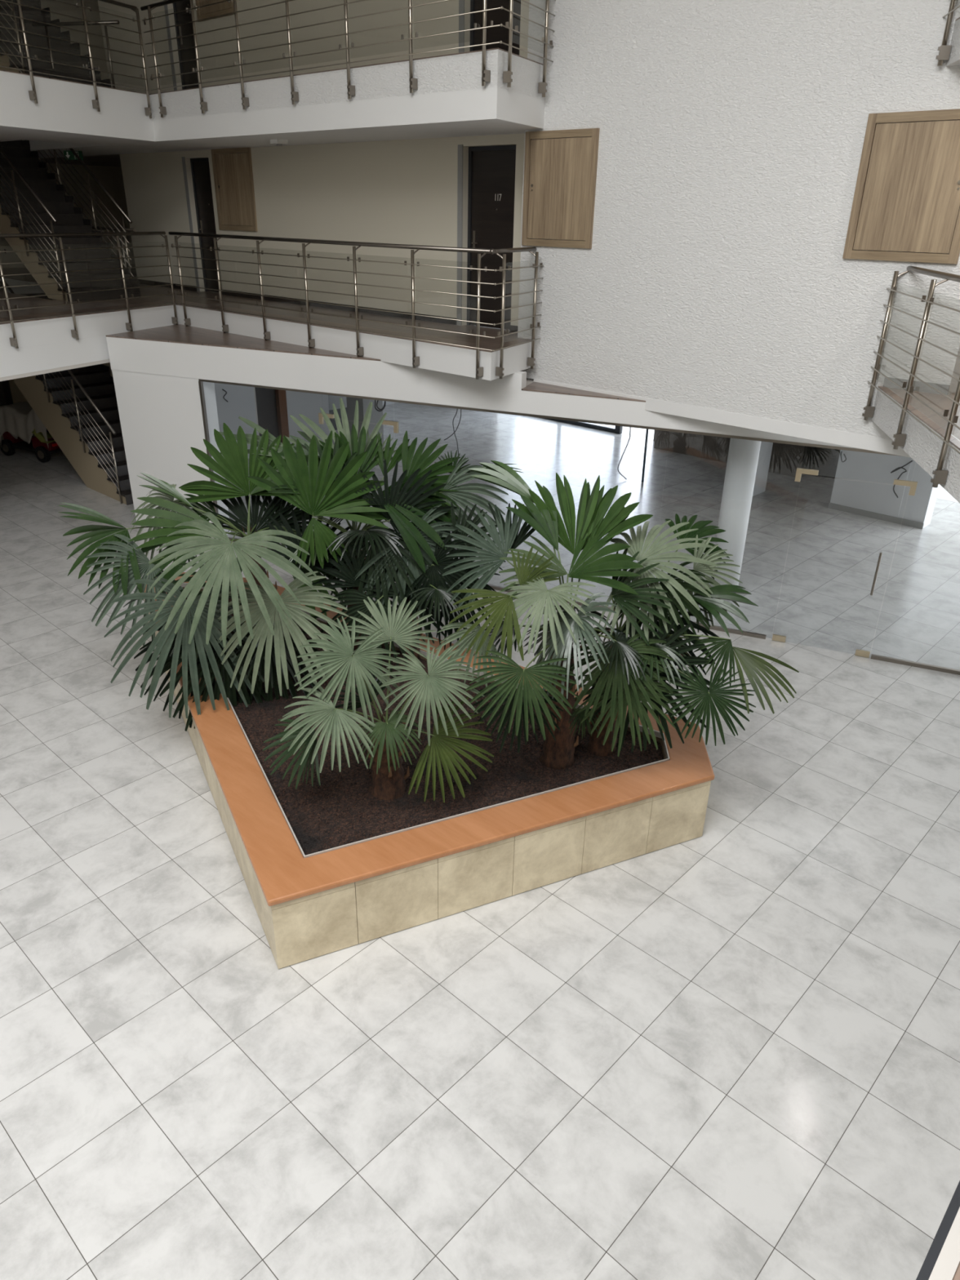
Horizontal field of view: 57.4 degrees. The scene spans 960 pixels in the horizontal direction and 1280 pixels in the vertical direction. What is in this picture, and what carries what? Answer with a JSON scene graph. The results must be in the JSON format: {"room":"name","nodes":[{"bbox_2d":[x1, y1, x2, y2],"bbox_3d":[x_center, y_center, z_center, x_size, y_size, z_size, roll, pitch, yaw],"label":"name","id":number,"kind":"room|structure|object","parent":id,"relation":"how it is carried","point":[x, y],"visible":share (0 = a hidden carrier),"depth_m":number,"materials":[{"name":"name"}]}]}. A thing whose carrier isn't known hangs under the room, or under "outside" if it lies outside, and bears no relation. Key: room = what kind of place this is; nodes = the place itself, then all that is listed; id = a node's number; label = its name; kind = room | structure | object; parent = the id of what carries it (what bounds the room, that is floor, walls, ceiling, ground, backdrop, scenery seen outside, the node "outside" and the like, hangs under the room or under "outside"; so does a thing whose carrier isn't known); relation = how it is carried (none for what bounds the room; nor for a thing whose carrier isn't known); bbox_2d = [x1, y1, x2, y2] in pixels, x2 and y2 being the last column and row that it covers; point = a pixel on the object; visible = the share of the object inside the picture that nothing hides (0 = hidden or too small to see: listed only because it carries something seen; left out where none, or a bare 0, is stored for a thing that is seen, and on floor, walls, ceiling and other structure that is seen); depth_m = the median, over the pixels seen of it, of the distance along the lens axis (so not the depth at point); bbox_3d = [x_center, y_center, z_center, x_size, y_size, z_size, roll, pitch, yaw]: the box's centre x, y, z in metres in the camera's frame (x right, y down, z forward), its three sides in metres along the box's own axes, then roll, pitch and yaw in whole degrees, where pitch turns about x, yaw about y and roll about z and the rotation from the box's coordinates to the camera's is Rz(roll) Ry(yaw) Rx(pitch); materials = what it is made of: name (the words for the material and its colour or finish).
{"room":"lobby","nodes":[
{"label":"lobby","id":0,"kind":"room"},
{"bbox_2d":[1,380,13,404],"bbox_3d":[-11.118,-6.911,20.979,2.000,2.885,0.200,23,33,37],"label":"wall","id":1,"kind":"structure","parent":0,"point":[6,385],"depth_m":21.84,"materials":[{"name":"grey paint"}]},
{"bbox_2d":[0,335,109,377],"bbox_3d":[-8.221,-2.039,8.224,0.300,0.335,12.447,12,28,22],"label":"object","id":2,"kind":"structure","parent":0,"point":[28,359],"depth_m":12.28,"materials":[{"name":"white paint"}]},
{"bbox_2d":[0,359,110,381],"bbox_3d":[-11.940,-3.483,11.467,14.450,0.050,11.870,23,33,37],"label":"ceiling","id":3,"kind":"structure","parent":0,"point":[82,365],"depth_m":12.35,"materials":[{"name":"grey paint"}]},
{"bbox_2d":[8,362,112,404],"bbox_3d":[-7.701,-5.117,17.447,8.400,2.885,0.150,23,33,37],"label":"wall","id":4,"kind":"structure","parent":0,"point":[17,396],"depth_m":20.04,"materials":[{"name":"beige paint"}]},
{"bbox_2d":[0,0,135,405],"bbox_3d":[-15.948,-8.403,16.190,0.200,9.600,21.000,23,33,37],"label":"wall","id":5,"kind":"structure","parent":0,"point":[111,178],"depth_m":21.70,"materials":[{"name":"beige paint"}]},
{"bbox_2d":[0,69,146,93],"bbox_3d":[-10.842,-7.171,10.905,14.450,0.012,14.910,23,33,37],"label":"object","id":6,"kind":"object","parent":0,"point":[0,69],"visible":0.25,"depth_m":11.71,"materials":[{"name":"brown wood"}]},
{"bbox_2d":[0,0,111,87],"bbox_3d":[-7.708,-10.196,13.997,4.235,2.819,1.270,23,33,37],"label":"staircase","id":7,"kind":"structure","parent":6,"relation":"on","point":[29,13],"depth_m":13.68,"materials":[{"name":"beige paint"}]},
{"bbox_2d":[0,0,26,73],"bbox_3d":[-8.072,-10.386,13.341,4.145,3.883,0.085,23,33,37],"label":"stair railing","id":8,"kind":"object","parent":7,"relation":"on","point":[12,8],"visible":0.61,"depth_m":12.71,"materials":[{"name":"silver metal"}]},
{"bbox_2d":[31,20,119,88],"bbox_3d":[-6.065,-8.807,13.324,1.476,0.974,0.047,7,27,13],"label":"guard rail","id":9,"kind":"object","parent":6,"relation":"on","point":[105,22],"visible":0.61,"depth_m":13.16,"materials":[{"name":"silver metal"}]},
{"bbox_2d":[0,71,152,119],"bbox_3d":[-10.845,-7.020,10.978,14.450,0.323,14.910,23,33,37],"label":"balcony edge","id":10,"kind":"object","parent":6,"relation":"attached to","point":[14,87],"visible":0.42,"depth_m":11.76,"materials":[{"name":"white paint"}]},
{"bbox_2d":[0,0,152,118],"bbox_3d":[-6.279,-7.019,9.919,0.176,1.383,6.919,12,28,22],"label":"railing","id":11,"kind":"object","parent":10,"relation":"on","point":[33,95],"visible":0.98,"depth_m":11.76,"materials":[{"name":"silver metal"}]},
{"bbox_2d":[19,154,137,279],"bbox_3d":[-7.882,-9.834,20.133,5.950,3.225,3.500,23,33,37],"label":"floor","id":12,"kind":"structure","parent":0,"point":[113,160],"depth_m":19.77,"materials":[{"name":"brown wood"}]},
{"bbox_2d":[0,278,531,380],"bbox_3d":[-9.959,-4.022,11.474,17.010,0.313,14.910,23,33,37],"label":"balcony edge","id":13,"kind":"structure","parent":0,"point":[433,357],"depth_m":12.02,"materials":[{"name":"white paint"}]},
{"bbox_2d":[0,231,179,348],"bbox_3d":[-6.330,-4.414,11.192,0.176,1.383,6.919,12,28,22],"label":"railing","id":14,"kind":"object","parent":13,"relation":"attached to","point":[74,332],"visible":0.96,"depth_m":12.40,"materials":[{"name":"silver metal"}]},
{"bbox_2d":[168,231,543,379],"bbox_3d":[-1.950,-4.859,12.271,7.015,1.390,1.356,23,33,37],"label":"railing","id":15,"kind":"object","parent":13,"relation":"attached to","point":[415,360],"visible":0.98,"depth_m":10.86,"materials":[{"name":"silver metal"}]},
{"bbox_2d":[0,267,531,352],"bbox_3d":[-9.956,-4.168,11.402,17.010,0.012,14.910,23,33,37],"label":"floor","id":16,"kind":"structure","parent":0,"point":[486,343],"depth_m":13.04,"materials":[{"name":"brown wood"}]},
{"bbox_2d":[0,139,140,302],"bbox_3d":[-7.760,-7.591,15.270,4.235,2.819,1.270,23,33,37],"label":"staircase","id":17,"kind":"structure","parent":16,"relation":"on","point":[69,218],"depth_m":15.01,"materials":[{"name":"beige paint"}]},
{"bbox_2d":[0,147,66,301],"bbox_3d":[-8.123,-7.780,14.614,4.145,3.883,0.085,23,33,37],"label":"stair railing","id":18,"kind":"object","parent":17,"relation":"attached to","point":[2,152],"visible":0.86,"depth_m":14.12,"materials":[{"name":"silver metal"}]},
{"bbox_2d":[33,148,133,279],"bbox_3d":[-7.345,-8.274,15.582,4.145,3.819,0.085,23,33,37],"label":"stair railing","id":19,"kind":"object","parent":17,"relation":"attached to","point":[73,152],"visible":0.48,"depth_m":15.15,"materials":[{"name":"silver metal"}]},
{"bbox_2d":[92,226,136,267],"bbox_3d":[-7.124,-6.980,16.034,3.600,1.074,0.047,23,33,37],"label":"guard rail","id":20,"kind":"object","parent":16,"relation":"on","point":[120,229],"visible":0.25,"depth_m":15.13,"materials":[{"name":"silver metal"}]},
{"bbox_2d":[213,382,329,458],"bbox_3d":[-4.717,-4.966,17.584,0.200,2.600,4.000,23,33,37],"label":"wall","id":21,"kind":"structure","parent":0,"point":[241,399],"depth_m":17.74,"materials":[{"name":"white paint"}]},
{"bbox_2d":[253,386,279,451],"bbox_3d":[-4.413,-5.091,17.850,0.125,2.600,0.545,23,33,37],"label":"door","id":22,"kind":"structure","parent":21,"relation":"in","point":[264,398],"depth_m":18.03,"materials":[{"name":"silver metal"}]},
{"bbox_2d":[275,389,289,443],"bbox_3d":[-4.142,-5.196,18.078,0.200,2.600,0.180,23,33,37],"label":"door frame","id":23,"kind":"structure","parent":21,"relation":"attached to","point":[281,397],"depth_m":18.23,"materials":[{"name":"brown wood"}]},
{"bbox_2d":[0,87,544,158],"bbox_3d":[-9.911,-6.353,10.332,17.016,0.275,14.910,23,33,37],"label":"ceiling","id":24,"kind":"structure","parent":0,"point":[493,110],"depth_m":11.27,"materials":[{"name":"white paint"}]},
{"bbox_2d":[62,149,83,159],"bbox_3d":[-7.140,-8.522,15.388,0.319,0.170,0.043,3,26,4],"label":"exit sign","id":25,"kind":"object","parent":24,"relation":"hanging from","point":[69,155],"visible":0.76,"depth_m":15.38,"materials":[{"name":"green plastic"}]},
{"bbox_2d":[270,138,288,145],"bbox_3d":[-2.834,-7.018,12.370,0.180,0.070,0.180,23,33,37],"label":"smoke detector","id":26,"kind":"object","parent":24,"relation":"attached to","point":[279,142],"visible":1,"depth_m":12.32,"materials":[{"name":"white plastic"}]},
{"bbox_2d":[97,0,528,325],"bbox_3d":[-2.844,-8.180,13.290,10.750,5.790,0.250,23,33,37],"label":"wall","id":27,"kind":"structure","parent":0,"point":[397,191],"depth_m":13.12,"materials":[{"name":"beige paint"}]},
{"bbox_2d":[163,0,199,90],"bbox_3d":[-4.828,-10.001,14.418,0.855,2.200,0.202,23,33,37],"label":"door","id":28,"kind":"structure","parent":27,"relation":"in","point":[182,17],"depth_m":14.58,"materials":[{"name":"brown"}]},
{"bbox_2d":[181,156,222,292],"bbox_3d":[-4.885,-7.398,15.696,0.840,2.200,0.202,23,33,37],"label":"door","id":29,"kind":"structure","parent":27,"relation":"in","point":[200,169],"depth_m":15.70,"materials":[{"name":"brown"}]},
{"bbox_2d":[195,0,234,22],"bbox_3d":[-4.085,-10.238,13.384,1.070,1.220,0.035,23,33,37],"label":"hatch","id":30,"kind":"object","parent":27,"relation":"attached to","point":[225,7],"visible":0.83,"depth_m":13.64,"materials":[{"name":"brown wood"}]},
{"bbox_2d":[210,147,257,231],"bbox_3d":[-4.116,-7.534,14.683,1.110,1.228,0.035,23,33,37],"label":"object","id":31,"kind":"object","parent":27,"relation":"attached to","point":[233,172],"visible":1,"depth_m":14.65,"materials":[{"name":"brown wood"}]},
{"bbox_2d":[137,279,518,332],"bbox_3d":[-3.094,-5.623,14.546,10.450,0.085,0.015,23,33,37],"label":"baseboard","id":32,"kind":"structure","parent":27,"relation":"attached to","point":[512,328],"depth_m":13.97,"materials":[{"name":"wood"}]},
{"bbox_2d":[456,144,515,329],"bbox_3d":[0.123,-5.274,11.554,0.985,2.200,0.202,23,33,37],"label":"door","id":33,"kind":"structure","parent":27,"relation":"in","point":[491,169],"depth_m":11.53,"materials":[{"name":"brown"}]},
{"bbox_2d":[458,0,520,55],"bbox_3d":[0.178,-7.878,10.277,0.985,2.200,0.202,23,33,37],"label":"door","id":34,"kind":"structure","parent":27,"relation":"in","point":[494,34],"depth_m":10.58,"materials":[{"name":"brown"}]},
{"bbox_2d":[149,48,542,94],"bbox_3d":[-1.734,-7.241,11.416,6.890,0.012,1.790,23,33,37],"label":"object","id":35,"kind":"object","parent":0,"point":[492,48],"visible":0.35,"depth_m":9.97,"materials":[{"name":"brown wood"}]},
{"bbox_2d":[149,48,545,119],"bbox_3d":[-1.737,-7.090,11.490,6.890,0.323,1.790,23,33,37],"label":"balcony edge","id":36,"kind":"object","parent":35,"relation":"attached to","point":[461,72],"visible":0.53,"depth_m":10.04,"materials":[{"name":"white paint"}]},
{"bbox_2d":[140,0,555,117],"bbox_3d":[-1.899,-7.464,10.998,7.015,1.390,1.356,23,33,37],"label":"railing","id":37,"kind":"object","parent":36,"relation":"attached to","point":[486,74],"visible":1,"depth_m":10.08,"materials":[{"name":"silver metal"}]},
{"bbox_2d":[346,396,383,442],"bbox_3d":[-2.506,-5.572,18.913,0.550,2.600,0.550,23,33,37],"label":"pillar","id":38,"kind":"structure","parent":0,"point":[363,404],"depth_m":19.06,"materials":[{"name":"grey paint"}]},
{"bbox_2d":[382,400,398,405],"bbox_3d":[-4.527,-6.504,20.738,0.200,2.600,9.400,23,33,37],"label":"wall","id":39,"kind":"structure","parent":0,"point":[387,402],"depth_m":23.24,"materials":[{"name":"white paint"}]},
{"bbox_2d":[0,402,959,1279],"bbox_3d":[-7.752,-0.602,11.777,34.000,0.250,29.450,23,33,37],"label":"floor","id":40,"kind":"structure","parent":0,"point":[731,1051],"depth_m":5.82,"materials":[{"name":"white tile"}]},
{"bbox_2d":[0,429,64,462],"bbox_3d":[-8.966,-4.253,17.661,1.480,1.100,0.712,12,28,22],"label":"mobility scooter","id":41,"kind":"object","parent":40,"relation":"on","point":[9,445],"visible":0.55,"depth_m":17.53,"materials":[{"name":"black plastic"}]},
{"bbox_2d":[0,401,48,448],"bbox_3d":[-8.965,-4.344,17.615,1.364,1.030,0.714,13,28,22],"label":"sheet","id":42,"kind":"object","parent":41,"relation":"on","point":[20,419],"visible":0.68,"depth_m":17.38,"materials":[{"name":"grey fabric"}]},
{"bbox_2d":[31,429,55,443],"bbox_3d":[-8.543,-4.084,17.256,0.460,0.303,0.367,12,28,21],"label":"cloth","id":43,"kind":"object","parent":41,"relation":"on","point":[40,436],"visible":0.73,"depth_m":17.20,"materials":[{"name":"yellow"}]},
{"bbox_2d":[12,292,133,505],"bbox_3d":[-7.360,-4.655,16.235,4.795,3.132,1.270,23,33,37],"label":"staircase","id":44,"kind":"structure","parent":40,"relation":"on","point":[96,380],"depth_m":15.93,"materials":[{"name":"beige paint"}]},
{"bbox_2d":[0,274,122,503],"bbox_3d":[-7.788,-4.949,15.597,4.745,4.264,0.085,23,33,37],"label":"stair railing","id":45,"kind":"object","parent":44,"relation":"attached to","point":[70,372],"visible":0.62,"depth_m":15.06,"materials":[{"name":"silver metal"}]},
{"bbox_2d":[111,369,231,534],"bbox_3d":[-4.733,-2.876,13.518,1.630,2.415,0.308,12,28,21],"label":"wall pier","id":46,"kind":"object","parent":40,"relation":"on","point":[161,416],"visible":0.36,"depth_m":13.21,"materials":[{"name":"white paint"}]},
{"bbox_2d":[198,381,217,513],"bbox_3d":[-4.035,-2.649,13.114,0.040,2.385,0.049,12,28,21],"label":"channel","id":47,"kind":"object","parent":46,"relation":"attached to","point":[200,383],"visible":0.36,"depth_m":12.81,"materials":[{"name":"silver metal"}]},
{"bbox_2d":[328,395,347,430],"bbox_3d":[-3.441,-5.495,20.481,0.530,1.050,0.790,23,33,37],"label":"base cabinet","id":48,"kind":"object","parent":40,"relation":"on","point":[332,399],"visible":0.17,"depth_m":20.29,"materials":[{"name":"grey"}]},
{"bbox_2d":[143,572,714,968],"bbox_3d":[-0.947,0.407,8.983,3.963,0.632,6.235,-12,29,-24],"label":"planter","id":49,"kind":"object","parent":40,"relation":"on","point":[313,905],"visible":0.45,"depth_m":6.47,"materials":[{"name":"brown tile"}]},
{"bbox_2d":[178,589,663,855],"bbox_3d":[-0.962,0.311,8.915,3.221,0.265,5.509,-12,29,-24],"label":"soil","id":50,"kind":"object","parent":49,"relation":"in","point":[341,811],"visible":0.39,"depth_m":7.11,"materials":[{"name":"brown soil"}]},
{"bbox_2d":[57,422,344,651],"bbox_3d":[-2.238,-0.774,8.405,2.618,2.214,2.504,21,33,35],"label":"fan palm","id":51,"kind":"object","parent":50,"relation":"on","point":[187,532],"visible":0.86,"depth_m":8.23,"materials":[{"name":"green plant"}]},
{"bbox_2d":[104,545,348,731],"bbox_3d":[-2.289,0.073,7.899,1.732,1.499,1.764,23,33,37],"label":"fan palm","id":52,"kind":"object","parent":50,"relation":"on","point":[241,667],"visible":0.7,"depth_m":7.72,"materials":[{"name":"green plant"}]},
{"bbox_2d":[218,397,523,650],"bbox_3d":[-1.222,-1.050,8.735,3.079,2.437,1.398,9,27,15],"label":"fan palm","id":53,"kind":"object","parent":50,"relation":"on","point":[317,469],"visible":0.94,"depth_m":8.35,"materials":[{"name":"green plant"}]},
{"bbox_2d":[262,595,493,802],"bbox_3d":[-0.751,0.636,6.456,1.292,1.503,1.387,23,33,37],"label":"fan palm","id":54,"kind":"object","parent":50,"relation":"on","point":[385,750],"visible":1,"depth_m":6.37,"materials":[{"name":"green plant"}]},
{"bbox_2d":[311,502,506,678],"bbox_3d":[-0.686,-0.460,8.473,1.579,1.629,1.359,15,29,27],"label":"fan palm","id":55,"kind":"object","parent":50,"relation":"on","point":[437,593],"visible":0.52,"depth_m":8.37,"materials":[{"name":"green plant"}]},
{"bbox_2d":[435,460,654,769],"bbox_3d":[0.481,-0.013,6.801,1.756,2.342,1.589,7,27,11],"label":"fan palm","id":56,"kind":"object","parent":50,"relation":"on","point":[558,745],"visible":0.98,"depth_m":6.62,"materials":[{"name":"green plant"}]},
{"bbox_2d":[523,513,799,756],"bbox_3d":[1.394,0.166,6.910,1.887,1.982,1.726,-12,29,-25],"label":"fan palm","id":57,"kind":"object","parent":49,"relation":"in","point":[610,696],"visible":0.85,"depth_m":6.68,"materials":[{"name":"green plant"}]},
{"bbox_2d":[442,577,766,639],"bbox_3d":[1.185,-0.514,11.623,5.050,0.045,0.040,12,28,21],"label":"channel","id":58,"kind":"object","parent":40,"relation":"on","point":[494,587],"visible":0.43,"depth_m":10.90,"materials":[{"name":"silver metal"}]},
{"bbox_2d":[641,429,648,482],"bbox_3d":[3.159,-4.234,16.405,0.042,2.601,0.086,-8,28,-19],"label":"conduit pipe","id":59,"kind":"object","parent":40,"relation":"on","point":[646,430],"visible":0.35,"depth_m":16.72,"materials":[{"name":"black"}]},
{"bbox_2d":[709,438,760,604],"bbox_3d":[3.272,-1.699,11.222,0.370,2.600,0.370,23,33,37],"label":"column round","id":60,"kind":"structure","parent":40,"relation":"on","point":[743,454],"depth_m":11.04,"materials":[{"name":"white paint"}]},
{"bbox_2d":[871,653,959,675],"bbox_3d":[5.495,0.377,9.974,1.950,0.045,0.040,12,28,21],"label":"channel","id":61,"kind":"object","parent":40,"relation":"on","point":[877,657],"visible":1,"depth_m":10.13,"materials":[{"name":"silver metal"}]},
{"bbox_2d":[106,337,860,448],"bbox_3d":[0.531,-3.048,10.796,13.130,0.470,0.160,12,28,21],"label":"beam","id":62,"kind":"structure","parent":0,"point":[341,375],"depth_m":11.41,"materials":[{"name":"white paint"}]},
{"bbox_2d":[106,324,380,360],"bbox_3d":[-3.617,-4.136,12.296,4.954,0.020,1.536,23,33,37],"label":"ledge","id":63,"kind":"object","parent":62,"relation":"on","point":[181,334],"depth_m":12.66,"materials":[{"name":"white paint"}]},
{"bbox_2d":[198,378,901,456],"bbox_3d":[1.252,-2.646,10.573,11.500,0.030,0.054,12,28,21],"label":"trim","id":64,"kind":"structure","parent":62,"relation":"attached to","point":[199,380],"depth_m":10.62,"materials":[{"name":"white paint"}]},
{"bbox_3d":[4.115,-1.899,9.548,1.050,0.310,0.380,23,33,37],"label":"glass panel","id":65,"kind":"object","parent":62,"relation":"attached to","visible":0},
{"bbox_2d":[772,467,917,657],"bbox_3d":[4.085,-0.843,10.039,1.235,2.120,0.089,12,28,21],"label":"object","id":66,"kind":"structure","parent":65,"relation":"attached to","point":[913,485],"depth_m":9.80,"materials":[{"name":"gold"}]},
{"bbox_3d":[-1.641,-3.090,11.750,1.036,0.310,0.375,23,33,37],"label":"glass panel","id":67,"kind":"object","parent":62,"relation":"attached to","visible":0},
{"bbox_2d":[318,413,399,564],"bbox_3d":[-1.672,-2.033,12.241,1.220,2.120,0.089,12,28,21],"label":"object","id":68,"kind":"structure","parent":67,"relation":"attached to","point":[396,429],"depth_m":11.64,"materials":[{"name":"gold"}]},
{"bbox_2d":[525,377,533,386],"bbox_3d":[2.748,-4.158,13.157,21.500,0.100,11.015,23,33,37],"label":"ceiling","id":69,"kind":"structure","parent":0,"point":[529,380],"depth_m":11.26,"materials":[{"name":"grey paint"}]},
{"bbox_2d":[374,400,386,411],"bbox_3d":[-1.390,-3.424,12.171,0.187,0.501,0.027,12,28,21],"label":"cable","id":70,"kind":"object","parent":69,"relation":"hanging from","point":[384,404],"visible":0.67,"depth_m":12.25,"materials":[{"name":"black plastic"}]},
{"bbox_2d":[444,408,461,439],"bbox_3d":[-0.370,-3.083,11.851,0.251,0.795,0.018,9,27,15],"label":"cable","id":71,"kind":"object","parent":69,"relation":"hanging from","point":[460,409],"visible":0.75,"depth_m":11.92,"materials":[{"name":"black plastic"}]},
{"bbox_2d":[452,408,458,454],"bbox_3d":[-0.325,-2.987,11.868,0.104,0.981,0.024,12,28,21],"label":"cable","id":72,"kind":"object","parent":69,"relation":"hanging from","point":[457,409],"visible":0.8,"depth_m":11.94,"materials":[{"name":"black plastic"}]},
{"bbox_2d":[617,426,631,479],"bbox_3d":[2.787,-4.308,16.526,0.235,2.588,0.020,23,33,37],"label":"cable","id":73,"kind":"object","parent":69,"relation":"hanging from","point":[630,427],"visible":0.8,"depth_m":16.89,"materials":[{"name":"grey plastic"}]},
{"bbox_2d":[533,378,911,457],"bbox_3d":[2.601,-2.565,9.851,4.880,0.135,0.383,23,33,37],"label":"wall","id":74,"kind":"structure","parent":0,"point":[802,431],"depth_m":9.26,"materials":[{"name":"white paint"}]},
{"bbox_2d":[521,382,645,402],"bbox_3d":[1.153,-2.940,10.498,1.742,0.020,0.532,23,33,37],"label":"trim","id":75,"kind":"structure","parent":74,"relation":"attached to","point":[538,387],"depth_m":10.62,"materials":[{"name":"brown wood"}]},
{"bbox_2d":[653,430,815,477],"bbox_3d":[5.304,-4.988,18.034,3.380,2.600,0.550,23,33,37],"label":"window","id":76,"kind":"structure","parent":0,"point":[785,459],"depth_m":18.36,"materials":[{"name":"clear glass"}]},
{"bbox_2d":[517,0,959,439],"bbox_3d":[2.556,-5.757,8.408,5.180,6.865,0.375,23,33,37],"label":"wall","id":77,"kind":"structure","parent":0,"point":[715,275],"depth_m":8.79,"materials":[{"name":"white paint"}]},
{"bbox_2d":[521,128,599,248],"bbox_3d":[0.901,-5.169,10.072,1.025,1.193,0.035,23,33,37],"label":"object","id":78,"kind":"object","parent":77,"relation":"attached to","point":[560,175],"visible":1,"depth_m":10.04,"materials":[{"name":"brown wood"}]},
{"bbox_2d":[842,108,959,263],"bbox_3d":[3.791,-3.954,7.677,1.005,1.170,0.035,23,33,37],"label":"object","id":79,"kind":"object","parent":77,"relation":"attached to","point":[907,193],"visible":1,"depth_m":7.69,"materials":[{"name":"brown wood"}]},
{"bbox_2d":[882,377,950,395],"bbox_3d":[4.056,-2.365,8.164,0.580,0.090,0.015,23,33,37],"label":"baseboard","id":80,"kind":"structure","parent":77,"relation":"attached to","point":[919,386],"depth_m":8.13,"materials":[{"name":"grey"}]},
{"bbox_2d":[653,430,840,477],"bbox_3d":[3.281,-6.071,20.167,12.600,2.600,0.200,23,33,37],"label":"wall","id":81,"kind":"structure","parent":0,"point":[825,460],"depth_m":17.48,"materials":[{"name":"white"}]},
{"bbox_2d":[538,417,622,434],"bbox_3d":[1.863,-6.642,21.279,4.020,2.600,0.100,23,33,37],"label":"window","id":82,"kind":"structure","parent":81,"relation":"in","point":[618,429],"depth_m":21.05,"materials":[{"name":"grey metal"}]},
{"bbox_2d":[752,441,773,496],"bbox_3d":[5.009,-3.989,15.978,0.600,2.600,0.500,23,33,37],"label":"wall","id":83,"kind":"structure","parent":0,"point":[766,448],"depth_m":16.15,"materials":[{"name":"white paint"}]},
{"bbox_2d":[830,449,939,528],"bbox_3d":[6.971,-3.337,14.723,1.600,2.600,0.400,23,33,37],"label":"wall","id":84,"kind":"structure","parent":0,"point":[864,481],"depth_m":14.88,"materials":[{"name":"white paint"}]},
{"bbox_2d":[840,451,846,462],"bbox_3d":[6.261,-3.160,15.143,0.066,0.168,0.153,-8,28,-19],"label":"cable","id":85,"kind":"object","parent":84,"relation":"attached to","point":[841,451],"visible":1,"depth_m":15.13,"materials":[{"name":"black plastic"}]},
{"bbox_2d":[828,502,924,528],"bbox_3d":[6.808,-2.150,15.134,1.620,0.100,0.015,23,33,37],"label":"baseboard","id":86,"kind":"structure","parent":84,"relation":"attached to","point":[831,505],"depth_m":15.10,"materials":[{"name":"grey"}]},
{"bbox_2d":[890,460,912,497],"bbox_3d":[6.988,-2.697,14.631,0.282,0.642,0.103,23,33,37],"label":"cable","id":87,"kind":"object","parent":84,"relation":"attached to","point":[899,468],"visible":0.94,"depth_m":14.57,"materials":[{"name":"black plastic"}]},
{"bbox_2d":[871,386,959,503],"bbox_3d":[1.158,0.620,2.419,5.250,0.308,16.400,23,33,37],"label":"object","id":88,"kind":"structure","parent":0,"point":[922,445],"depth_m":7.00,"materials":[{"name":"white paint"}]},
{"bbox_2d":[862,265,959,487],"bbox_3d":[3.338,-1.633,5.893,0.176,1.383,5.546,5,26,9],"label":"railing","id":89,"kind":"object","parent":88,"relation":"attached to","point":[940,474],"visible":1,"depth_m":7.08,"materials":[{"name":"silver metal"}]},
{"bbox_2d":[915,1180,959,1279],"bbox_3d":[0.781,0.952,1.454,0.014,0.085,5.400,23,33,37],"label":"trim","id":90,"kind":"structure","parent":88,"relation":"attached to","point":[937,1244],"depth_m":1.38,"materials":[{"name":"grey"}]},
{"bbox_2d":[928,1207,959,1279],"bbox_3d":[0.796,0.937,1.431,0.026,0.054,5.400,23,33,37],"label":"trim","id":91,"kind":"structure","parent":88,"relation":"attached to","point":[947,1263],"depth_m":1.35,"materials":[{"name":"white paint"}]},
{"bbox_2d":[877,386,959,1279],"bbox_3d":[1.160,0.476,2.349,5.250,0.012,16.400,23,33,37],"label":"floor","id":92,"kind":"structure","parent":0,"point":[939,402],"depth_m":7.41,"materials":[{"name":"brown wood"}]},
{"bbox_2d":[946,18,959,66],"bbox_3d":[1.209,-1.985,1.146,5.250,0.308,16.400,23,33,37],"label":"gallery","id":93,"kind":"object","parent":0,"point":[954,56],"visible":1,"depth_m":7.08,"materials":[{"name":"white paint"}]},
{"bbox_2d":[935,0,959,66],"bbox_3d":[3.390,-4.238,4.620,0.176,1.383,5.546,5,26,9],"label":"railing","id":94,"kind":"object","parent":93,"relation":"attached to","point":[944,50],"visible":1,"depth_m":7.15,"materials":[{"name":"silver metal"}]},
{"label":"outside","id":95,"kind":"structure","parent":0,"visible":0},
{"bbox_2d":[584,422,957,502],"bbox_3d":[12.872,-7.401,26.624,50.000,0.260,22.550,23,33,37],"label":"ground","id":96,"kind":"structure","parent":95,"point":[943,494],"depth_m":20.78,"materials":[{"name":"white"}]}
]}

